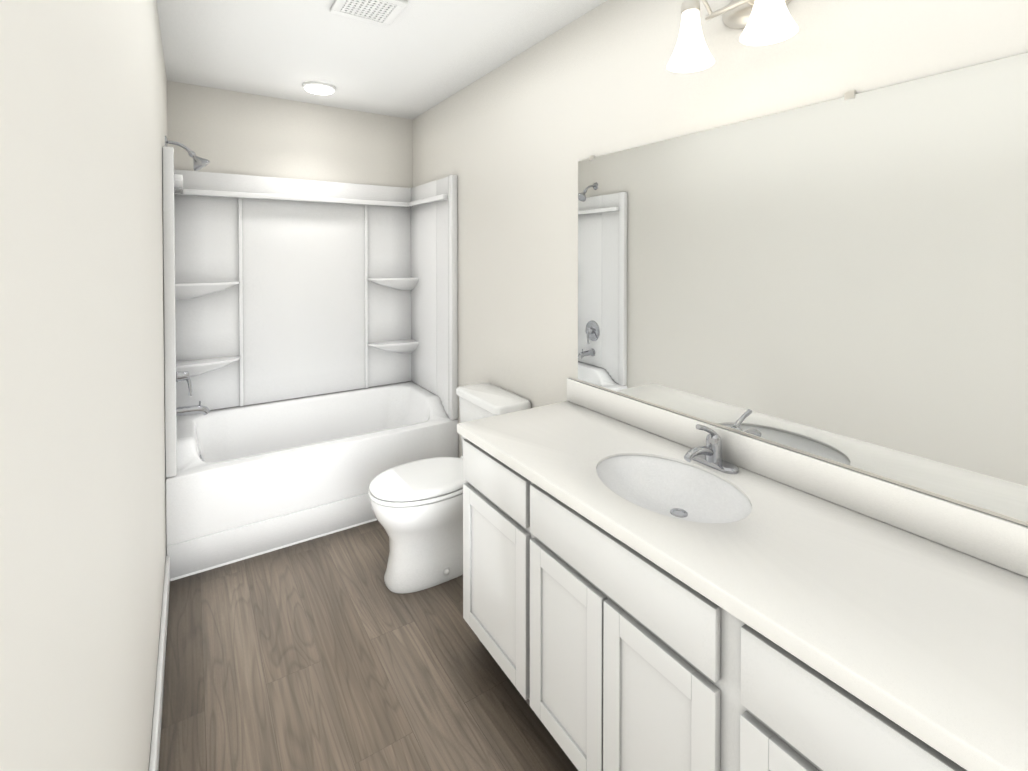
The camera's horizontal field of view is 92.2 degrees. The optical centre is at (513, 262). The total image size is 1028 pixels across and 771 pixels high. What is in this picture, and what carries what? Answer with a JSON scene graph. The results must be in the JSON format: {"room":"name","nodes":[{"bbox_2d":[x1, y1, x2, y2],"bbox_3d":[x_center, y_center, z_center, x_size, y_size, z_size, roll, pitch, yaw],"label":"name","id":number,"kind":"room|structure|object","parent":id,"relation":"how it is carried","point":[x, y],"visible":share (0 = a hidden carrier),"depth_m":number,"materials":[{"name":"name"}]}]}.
{"room":"bathroom","nodes":[
{"label":"bathroom","id":0,"kind":"room"},
{"bbox_2d":[0,0,167,770],"bbox_3d":[-0.848,0.231,1.014,0.100,2.553,4.717,-1,1,-33],"label":"wall","id":1,"kind":"structure","parent":0,"point":[83,108],"depth_m":0.57,"materials":[{"name":"paint"}]},
{"bbox_2d":[149,556,169,770],"bbox_3d":[-0.588,1.449,0.740,0.016,0.124,3.742,-1,1,-33],"label":"baseboard","id":2,"kind":"structure","parent":1,"relation":"attached to","point":[155,736],"depth_m":1.66,"materials":[{"name":"paint"}]},
{"bbox_2d":[167,81,412,187],"bbox_3d":[-1.433,0.197,3.390,1.524,2.553,0.100,-1,1,-33],"label":"wall","id":3,"kind":"structure","parent":0,"point":[229,132],"depth_m":3.27,"materials":[{"name":"paint"}]},
{"bbox_2d":[159,520,577,770],"bbox_3d":[-0.169,1.551,1.478,1.724,0.100,4.717,-1,1,-33],"label":"floor","id":4,"kind":"structure","parent":0,"point":[331,652],"depth_m":1.79,"materials":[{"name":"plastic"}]},
{"bbox_2d":[166,381,457,578],"bbox_3d":[-1.195,1.192,3.040,1.521,0.572,0.768,-1,1,-33],"label":"bathtub","id":5,"kind":"object","parent":4,"relation":"on","point":[248,480],"visible":0.79,"depth_m":2.74,"materials":[{"name":"plastic"}]},
{"bbox_2d":[170,519,376,580],"bbox_3d":[-0.985,1.477,2.723,1.490,0.010,0.011,-1,1,-33],"label":"baseboard","id":6,"kind":"structure","parent":5,"relation":"attached to","point":[247,557],"depth_m":2.54,"materials":[{"name":"paint"}]},
{"bbox_2d":[162,136,457,476],"bbox_3d":[-1.198,0.160,3.030,1.522,1.670,0.756,-1,1,-33],"label":"tub surround","id":7,"kind":"object","parent":5,"relation":"on","point":[277,289],"visible":1,"depth_m":3.23,"materials":[{"name":"plastic"}]},
{"bbox_2d":[368,383,530,593],"bbox_3d":[-0.339,1.084,2.439,0.745,0.804,0.452,-1,1,-33],"label":"toilet","id":8,"kind":"object","parent":4,"relation":"on","point":[417,508],"visible":0.73,"depth_m":2.28,"materials":[{"name":"ceramic"}]},
{"bbox_2d":[457,430,984,770],"bbox_3d":[0.528,1.083,1.293,0.550,0.839,1.836,-1,1,-33],"label":"bathroom vanity","id":9,"kind":"object","parent":4,"relation":"on","point":[648,587],"depth_m":1.17,"materials":[{"name":"paint"}]},
{"bbox_2d":[457,402,1027,770],"bbox_3d":[0.524,0.647,1.284,0.560,0.035,1.864,-1,1,-33],"label":"countertop","id":10,"kind":"structure","parent":9,"relation":"on","point":[936,635],"depth_m":0.98,"materials":[{"name":"white stone"}]},
{"bbox_2d":[585,450,760,529],"bbox_3d":[0.440,0.685,1.418,0.352,0.095,0.473,-1,1,-33],"label":"sink","id":11,"kind":"object","parent":10,"relation":"in","point":[696,498],"depth_m":1.52,"materials":[{"name":"white ceramic"}]},
{"bbox_2d":[681,421,744,473],"bbox_3d":[0.575,0.555,1.504,0.161,0.139,0.155,-1,1,-33],"label":"faucet","id":12,"kind":"object","parent":10,"relation":"on","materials":[{"name":"silver metal"}]},
{"bbox_2d":[156,0,606,118],"bbox_3d":[-0.169,-1.102,1.440,1.724,0.100,4.717,-1,1,-33],"label":"ceiling","id":13,"kind":"structure","parent":0,"point":[414,59],"depth_m":2.43,"materials":[{"name":"paint"}]},
{"bbox_2d":[302,81,335,94],"bbox_3d":[-1.187,-1.056,3.018,0.196,0.035,0.196,-1,1,-33],"label":"recessed light","id":14,"kind":"object","parent":13,"relation":"in","point":[319,88],"visible":1,"depth_m":2.97,"materials":[{"name":"paint"}]},
{"bbox_2d":[330,0,407,26],"bbox_3d":[-0.599,-1.052,2.033,0.248,0.016,0.248,-1,1,-33],"label":"ceiling vent","id":15,"kind":"object","parent":13,"relation":"in","point":[384,13],"visible":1,"depth_m":2.04,"materials":[{"name":"paint"}]},
{"bbox_2d":[413,0,1027,457],"bbox_3d":[0.511,0.218,1.903,0.100,2.553,4.717,-1,1,-33],"label":"wall","id":16,"kind":"structure","parent":0,"point":[511,144],"depth_m":2.17,"materials":[{"name":"paint"}]},
{"bbox_2d":[666,0,798,72],"bbox_3d":[0.631,-0.712,1.409,0.222,0.234,0.378,-1,1,-33],"label":"sconce","id":17,"kind":"object","parent":16,"relation":"attached to","point":[764,22],"visible":1,"depth_m":1.45,"materials":[{"name":"white glass"}]},
{"bbox_2d":[565,378,1027,577],"bbox_3d":[0.752,0.576,1.432,0.016,0.099,1.864,-1,1,-33],"label":"backsplash","id":18,"kind":"structure","parent":16,"relation":"attached to","point":[1002,542],"depth_m":1.25,"materials":[{"name":"white stone"}]},
{"bbox_2d":[577,53,1027,525],"bbox_3d":[0.768,0.043,1.405,0.009,0.966,1.785,-1,1,-33],"label":"mirror","id":19,"kind":"object","parent":16,"relation":"attached to","point":[842,281],"visible":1,"depth_m":1.28,"materials":[{"name":"clear glass"}]}
]}

